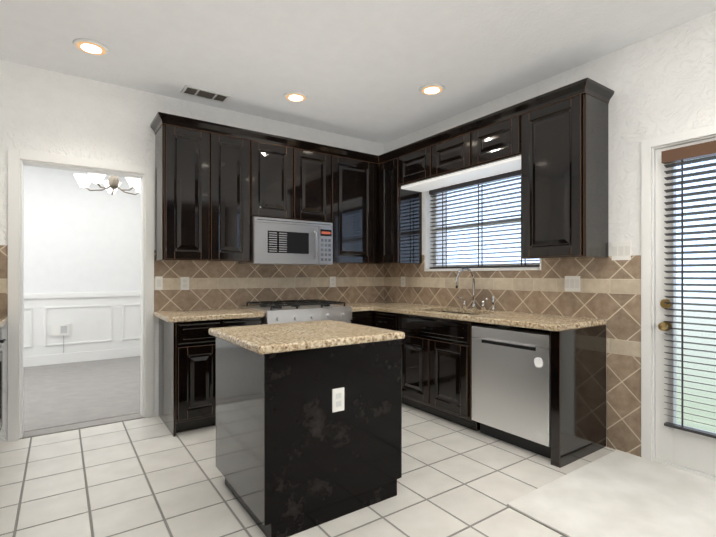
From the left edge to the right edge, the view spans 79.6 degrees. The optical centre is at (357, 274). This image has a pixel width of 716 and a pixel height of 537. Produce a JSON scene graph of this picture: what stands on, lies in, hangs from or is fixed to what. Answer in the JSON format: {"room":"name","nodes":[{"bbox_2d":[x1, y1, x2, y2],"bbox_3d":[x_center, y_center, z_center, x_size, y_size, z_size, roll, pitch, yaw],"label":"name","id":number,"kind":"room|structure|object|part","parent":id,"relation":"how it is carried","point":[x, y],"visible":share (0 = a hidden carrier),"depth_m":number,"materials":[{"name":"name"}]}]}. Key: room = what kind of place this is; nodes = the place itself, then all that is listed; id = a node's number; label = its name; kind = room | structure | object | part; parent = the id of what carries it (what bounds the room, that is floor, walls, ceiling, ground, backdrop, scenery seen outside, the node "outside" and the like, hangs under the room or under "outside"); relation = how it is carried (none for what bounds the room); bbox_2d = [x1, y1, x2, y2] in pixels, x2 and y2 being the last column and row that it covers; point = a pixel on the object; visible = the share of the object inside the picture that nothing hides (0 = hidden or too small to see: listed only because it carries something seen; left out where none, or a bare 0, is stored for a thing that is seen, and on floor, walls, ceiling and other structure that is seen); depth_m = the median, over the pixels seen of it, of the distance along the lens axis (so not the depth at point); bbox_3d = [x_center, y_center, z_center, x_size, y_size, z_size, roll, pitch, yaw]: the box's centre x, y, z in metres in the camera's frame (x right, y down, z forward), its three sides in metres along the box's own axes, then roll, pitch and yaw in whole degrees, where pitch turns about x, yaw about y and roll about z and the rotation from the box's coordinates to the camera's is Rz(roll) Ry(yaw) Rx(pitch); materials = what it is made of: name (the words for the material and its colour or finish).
{"room":"kitchen","nodes":[
{"label":"kitchen","id":0,"kind":"room"},
{"bbox_2d":[24,165,140,293],"bbox_3d":[-4.160,-0.169,5.952,4.980,2.816,0.140,0,0,-35],"label":"wall","id":1,"kind":"structure","parent":0,"point":[78,238],"depth_m":6.04,"materials":[{"name":"paint"}]},
{"bbox_2d":[23,291,140,366],"bbox_3d":[-4.111,0.740,5.881,4.700,0.973,0.030,0,0,-35],"label":"wainscoting","id":2,"kind":"structure","parent":1,"relation":"attached to","point":[104,325],"depth_m":6.04,"materials":[{"name":"white wood"}]},
{"bbox_2d":[51,323,68,352],"bbox_3d":[-4.082,0.879,5.883,0.210,0.400,0.020,0,0,-35],"label":"electrical outlet plate","id":3,"kind":"object","parent":2,"relation":"attached to","point":[59,329],"visible":0.95,"depth_m":5.88,"materials":[{"name":"white plastic"}]},
{"bbox_2d":[22,356,144,438],"bbox_3d":[-3.236,1.281,4.620,4.700,0.112,3.100,0,0,-35],"label":"floor","id":4,"kind":"structure","parent":0,"point":[63,397],"depth_m":4.34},
{"bbox_2d":[0,60,383,442],"bbox_3d":[-1.447,-0.172,4.062,4.480,2.816,0.140,0,0,-35],"label":"wall","id":5,"kind":"structure","parent":0,"point":[47,111],"depth_m":3.48,"materials":[{"name":"paint"}]},
{"bbox_2d":[7,148,153,441],"bbox_3d":[-2.227,0.151,3.519,0.990,2.170,0.176,0,0,-35],"label":"door frame","id":6,"kind":"structure","parent":5,"relation":"attached to","point":[15,324],"depth_m":3.31,"materials":[{"name":"white wood"}]},
{"bbox_2d":[154,113,221,261],"bbox_3d":[-1.487,-0.707,3.736,0.454,1.176,0.335,0,0,-35],"label":"upper cabinet","id":7,"kind":"object","parent":5,"relation":"attached to","point":[217,186],"depth_m":3.60,"materials":[{"name":"black wood"}]},
{"bbox_2d":[0,245,383,317],"bbox_3d":[-1.405,0.054,4.001,4.200,0.536,0.006,0,0,-35],"label":"backsplash","id":8,"kind":"structure","parent":5,"relation":"attached to","point":[216,285],"depth_m":4.23,"materials":[{"name":"brown tile"}]},
{"bbox_2d":[155,276,162,289],"bbox_3d":[-1.745,0.076,3.763,0.060,0.118,0.008,0,0,-35],"label":"light switch","id":9,"kind":"object","parent":8,"relation":"attached to","point":[158,282],"visible":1,"depth_m":3.76,"materials":[{"name":"white plastic"}]},
{"bbox_2d":[180,277,188,289],"bbox_3d":[-1.565,0.081,3.881,0.075,0.118,0.008,0,0,-35],"label":"electrical outlet","id":10,"kind":"object","parent":8,"relation":"attached to","point":[184,283],"visible":1,"depth_m":3.88,"materials":[{"name":"white plastic"}]},
{"bbox_2d":[330,277,335,286],"bbox_3d":[-0.280,0.082,4.774,0.075,0.118,0.008,0,0,-35],"label":"electrical outlet","id":11,"kind":"object","parent":8,"relation":"attached to","point":[332,281],"visible":1,"depth_m":4.77,"materials":[{"name":"white plastic"}]},
{"bbox_2d":[214,125,261,261],"bbox_3d":[-1.214,-0.707,3.926,0.514,1.176,0.335,0,0,-35],"label":"upper cabinet","id":12,"kind":"object","parent":5,"relation":"attached to","point":[241,148],"depth_m":3.84,"materials":[{"name":"black wood"}]},
{"bbox_2d":[262,133,301,219],"bbox_3d":[-0.858,-0.913,4.173,0.504,0.764,0.335,0,0,-35],"label":"upper cabinet","id":13,"kind":"object","parent":5,"relation":"attached to","point":[281,156],"depth_m":4.07,"materials":[{"name":"black wood"}]},
{"bbox_2d":[239,217,332,264],"bbox_3d":[-0.687,-0.310,4.221,0.830,0.423,0.440,0,0,-35],"label":"microwave","id":14,"kind":"object","parent":13,"relation":"attached to","point":[275,241],"visible":1,"depth_m":4.05,"materials":[{"name":"silver metal"}]},
{"bbox_2d":[302,141,333,224],"bbox_3d":[-0.569,-0.913,4.374,0.505,0.764,0.335,0,0,-35],"label":"upper cabinet","id":15,"kind":"object","parent":5,"relation":"attached to","point":[317,160],"depth_m":4.29,"materials":[{"name":"black wood"}]},
{"bbox_2d":[332,147,377,264],"bbox_3d":[-0.138,-0.706,4.673,0.695,1.176,0.335,0,0,-35],"label":"upper cabinet","id":16,"kind":"object","parent":5,"relation":"attached to","point":[355,227],"depth_m":4.55,"materials":[{"name":"black wood"}]},
{"bbox_2d":[0,403,706,536],"bbox_3d":[0.515,1.283,1.234,4.480,0.100,6.740,0,0,-35],"label":"floor","id":17,"kind":"structure","parent":0,"point":[148,477],"depth_m":2.50,"materials":[{"name":"tile"}]},
{"bbox_2d":[0,327,3,429],"bbox_3d":[-2.709,0.797,2.747,0.626,0.874,0.570,0,0,-35],"label":"base cabinet","id":18,"kind":"object","parent":17,"relation":"on","point":[1,341],"depth_m":3.09,"materials":[{"name":"black metal"}]},
{"bbox_2d":[0,319,6,326],"bbox_3d":[-1.456,0.338,0.970,0.643,0.040,4.913,0,0,-35],"label":"countertop","id":19,"kind":"structure","parent":18,"relation":"on","point":[2,321],"depth_m":2.99,"materials":[{"name":"beige stone"}]},
{"bbox_2d":[159,319,261,436],"bbox_3d":[-1.274,0.799,3.705,0.713,0.874,0.625,0,0,-35],"label":"base cabinet","id":20,"kind":"object","parent":17,"relation":"on","point":[187,351],"depth_m":3.36,"materials":[{"name":"black wood"}]},
{"bbox_2d":[154,308,263,322],"bbox_3d":[-1.286,0.342,3.688,0.760,0.040,0.643,0,0,-35],"label":"countertop","id":21,"kind":"structure","parent":20,"relation":"on","point":[202,316],"depth_m":3.52,"materials":[{"name":"beige stone"}]},
{"bbox_2d":[240,299,351,324],"bbox_3d":[-0.585,0.751,4.108,0.860,0.972,0.726,0,0,-35],"label":"range","id":22,"kind":"object","parent":17,"relation":"on","point":[285,311],"visible":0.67,"depth_m":3.91,"materials":[{"name":"silver metal"}]},
{"bbox_2d":[209,320,404,536],"bbox_3d":[-0.315,0.778,2.482,0.858,0.914,0.805,0,0,-35],"label":"kitchen island","id":23,"kind":"object","parent":17,"relation":"on","point":[308,424],"visible":1,"depth_m":2.17,"materials":[{"name":"wood"}]},
{"bbox_2d":[332,387,343,412],"bbox_3d":[-0.099,0.634,2.173,0.070,0.116,0.008,0,0,-35],"label":"outlet","id":24,"kind":"object","parent":23,"relation":"attached to","point":[337,392],"depth_m":2.17,"materials":[{"name":"white plastic"}]},
{"bbox_2d":[350,311,371,326],"bbox_3d":[-0.112,0.799,4.470,0.322,0.874,0.694,0,0,-35],"label":"base cabinet","id":25,"kind":"object","parent":17,"relation":"on","point":[358,317],"depth_m":4.25,"materials":[{"name":"black wood"}]},
{"bbox_2d":[372,311,519,430],"bbox_3d":[0.723,0.799,3.987,0.702,0.874,1.239,0,0,-35],"label":"base cabinet","id":26,"kind":"object","parent":17,"relation":"on","point":[437,361],"depth_m":3.61,"materials":[{"name":"black wood"}]},
{"bbox_2d":[333,303,399,310],"bbox_3d":[0.120,0.343,4.664,0.924,0.040,0.643,0,0,-35],"label":"countertop","id":27,"kind":"structure","parent":26,"relation":"on","point":[355,306],"depth_m":4.47,"materials":[{"name":"beige stone"}]},
{"bbox_2d":[372,303,605,330],"bbox_3d":[0.969,0.342,3.689,0.643,0.040,1.928,0,0,-35],"label":"countertop","id":28,"kind":"structure","parent":26,"relation":"on","point":[501,318],"depth_m":3.21,"materials":[{"name":"beige stone"}]},
{"bbox_2d":[460,311,483,314],"bbox_3d":[0.870,0.456,3.837,0.415,0.212,0.754,0,0,-35],"label":"sink","id":29,"kind":"object","parent":28,"relation":"in","point":[461,312],"depth_m":3.89,"materials":[{"name":"beige stone"}]},
{"bbox_2d":[456,267,495,310],"bbox_3d":[1.004,0.129,3.893,0.268,0.386,0.418,0,0,-35],"label":"faucet","id":30,"kind":"object","parent":28,"relation":"on","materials":[{"name":"silver metal"}]},
{"bbox_2d":[472,325,550,458],"bbox_3d":[1.303,0.815,3.229,0.615,0.842,0.650,0,0,-35],"label":"dishwasher","id":31,"kind":"object","parent":17,"relation":"on","point":[511,386],"visible":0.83,"depth_m":3.02,"materials":[{"name":"silver metal"}]},
{"bbox_2d":[507,450,715,536],"bbox_3d":[1.840,1.226,1.869,1.240,0.013,1.890,0,0,-35],"label":"door mat","id":32,"kind":"object","parent":17,"relation":"on","point":[617,493],"visible":0.94,"depth_m":2.31,"materials":[{"name":"white fabric"}]},
{"bbox_2d":[0,0,715,143],"bbox_3d":[0.475,-1.633,1.295,4.480,0.100,6.880,0,0,-35],"label":"ceiling","id":33,"kind":"structure","parent":0,"point":[364,69],"depth_m":2.98,"materials":[{"name":"paint"}]},
{"bbox_2d":[73,38,108,55],"bbox_3d":[-1.851,-1.573,2.979,0.216,0.016,0.216,0,0,-35],"label":"recessed light","id":34,"kind":"object","parent":33,"relation":"in","point":[90,46],"visible":0.98,"depth_m":2.96,"materials":[{"name":"white glass"}]},
{"bbox_2d":[181,85,230,102],"bbox_3d":[-1.330,-1.575,3.755,0.380,0.010,0.180,0,0,-35],"label":"ceiling vent","id":35,"kind":"object","parent":33,"relation":"in","point":[204,93],"visible":0.94,"depth_m":3.75,"materials":[{"name":"silver metal"}]},
{"bbox_2d":[284,91,307,101],"bbox_3d":[-0.552,-1.571,3.808,0.216,0.016,0.216,0,0,-35],"label":"recessed light","id":36,"kind":"object","parent":33,"relation":"in","point":[294,96],"visible":0.98,"depth_m":3.78,"materials":[{"name":"white glass"}]},
{"bbox_2d":[419,83,444,94],"bbox_3d":[0.630,-1.572,3.655,0.216,0.016,0.216,0,0,-35],"label":"recessed light","id":37,"kind":"object","parent":33,"relation":"in","point":[432,89],"visible":1,"depth_m":3.63,"materials":[{"name":"white glass"}]},
{"bbox_2d":[384,11,715,445],"bbox_3d":[2.258,-0.173,2.531,0.140,2.816,6.600,0,0,-35],"label":"wall","id":38,"kind":"structure","parent":0,"point":[662,84],"depth_m":2.93,"materials":[{"name":"paint"}]},
{"bbox_2d":[378,149,421,264],"bbox_3d":[0.461,-0.706,4.690,0.335,1.176,0.330,0,0,-35],"label":"upper cabinet","id":39,"kind":"object","parent":38,"relation":"attached to","point":[399,210],"depth_m":4.57,"materials":[{"name":"black wood"}]},
{"bbox_2d":[398,141,421,185],"bbox_3d":[0.713,-1.109,4.327,0.335,0.371,0.555,0,0,-35],"label":"upper cabinet","id":40,"kind":"object","parent":38,"relation":"attached to","point":[410,156],"depth_m":4.31,"materials":[{"name":"black wood"}]},
{"bbox_2d":[422,125,465,180],"bbox_3d":[0.965,-1.110,3.965,0.335,0.371,0.631,0,0,-35],"label":"upper cabinet","id":41,"kind":"object","parent":38,"relation":"attached to","point":[441,153],"depth_m":3.94,"materials":[{"name":"black wood"}]},
{"bbox_2d":[401,155,540,270],"bbox_3d":[1.040,-0.548,4.018,0.445,1.030,1.426,0,0,-35],"label":"kitchen window","id":42,"kind":"structure","parent":38,"relation":"in","point":[432,218],"depth_m":4.12,"materials":[{"name":"white"}]},
{"bbox_2d":[462,102,521,168],"bbox_3d":[1.216,-1.110,3.603,0.335,0.371,0.554,0,0,-35],"label":"upper cabinet","id":43,"kind":"object","parent":38,"relation":"attached to","point":[497,136],"depth_m":3.48,"materials":[{"name":"black wood"}]},
{"bbox_2d":[384,255,640,456],"bbox_3d":[1.117,0.511,4.045,0.006,1.450,2.798,0,0,-35],"label":"backsplash","id":44,"kind":"structure","parent":38,"relation":"attached to","point":[610,290],"depth_m":3.21,"materials":[{"name":"brown tile"}]},
{"bbox_2d":[401,277,404,286],"bbox_3d":[0.515,0.083,4.900,0.008,0.118,0.075,0,0,-35],"label":"electrical outlet","id":45,"kind":"object","parent":44,"relation":"attached to","point":[402,281],"visible":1,"depth_m":4.90,"materials":[{"name":"white plastic"}]},
{"bbox_2d":[565,276,579,291],"bbox_3d":[1.638,0.071,3.282,0.008,0.118,0.120,0,0,-35],"label":"double light switch","id":46,"kind":"object","parent":44,"relation":"attached to","point":[572,283],"visible":1,"depth_m":3.28,"materials":[{"name":"white plastic"}]},
{"bbox_2d":[518,77,609,259],"bbox_3d":[1.514,-0.708,3.174,0.335,1.176,0.490,0,0,-35],"label":"upper cabinet","id":47,"kind":"object","parent":38,"relation":"attached to","point":[564,155],"depth_m":3.02,"materials":[{"name":"black wood"}]},
{"bbox_2d":[612,241,630,259],"bbox_3d":[1.840,-0.165,3.002,0.008,0.130,0.125,0,0,-35],"label":"light switch","id":48,"kind":"object","parent":38,"relation":"attached to","point":[621,250],"visible":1,"depth_m":3.00,"materials":[{"name":"white plastic"}]},
{"bbox_2d":[641,124,715,479],"bbox_3d":[2.265,0.167,2.504,0.158,2.135,1.045,0,0,-35],"label":"door frame","id":49,"kind":"structure","parent":38,"relation":"attached to","point":[648,149],"depth_m":2.85,"materials":[{"name":"white wood"}]},
{"bbox_2d":[655,137,715,475],"bbox_3d":[2.210,0.194,2.466,0.125,2.041,0.897,0,0,-35],"label":"exterior door","id":50,"kind":"structure","parent":38,"relation":"in","point":[693,451],"depth_m":2.79,"materials":[{"name":"white"}]},
{"bbox_3d":[1.973,0.264,2.768,0.081,0.207,0.064,0,0,-35],"label":"exterior door hardware","id":51,"kind":"part","parent":50,"relation":"part of","materials":[{"name":"gold metal"}]},
{"bbox_2d":[675,160,715,429],"bbox_3d":[2.242,0.124,2.488,0.004,1.681,0.687,0,0,-35],"label":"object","id":52,"kind":"structure","parent":50,"relation":"attached to","point":[694,305],"depth_m":2.68,"materials":[{"name":"clear glass"}]},
{"bbox_2d":[661,140,715,438],"bbox_3d":[2.194,0.089,2.454,0.053,1.761,0.777,0,0,-35],"label":"window blind","id":53,"kind":"object","parent":38,"relation":"attached to","point":[690,152],"visible":0.94,"depth_m":2.66,"materials":[{"name":"grey plastic"}]},
{"bbox_3d":[-3.316,-1.629,4.738,4.700,0.100,3.100,0,0,-35],"label":"ceiling","id":54,"kind":"structure","parent":0,"visible":0},
{"bbox_2d":[74,173,140,194],"bbox_3d":[-2.815,-1.262,4.948,0.766,0.634,0.745,0,0,-35],"label":"dining chandelier","id":55,"kind":"object","parent":54,"relation":"hanging from","point":[112,184],"visible":0.81,"depth_m":4.81,"materials":[{"name":"white glass"}]},
{"label":"outside","id":56,"kind":"structure","parent":0,"visible":0},
{"bbox_2d":[447,159,715,432],"bbox_3d":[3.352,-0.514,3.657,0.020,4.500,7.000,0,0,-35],"label":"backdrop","id":57,"kind":"structure","parent":56,"point":[697,406],"depth_m":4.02,"materials":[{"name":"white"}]}
]}

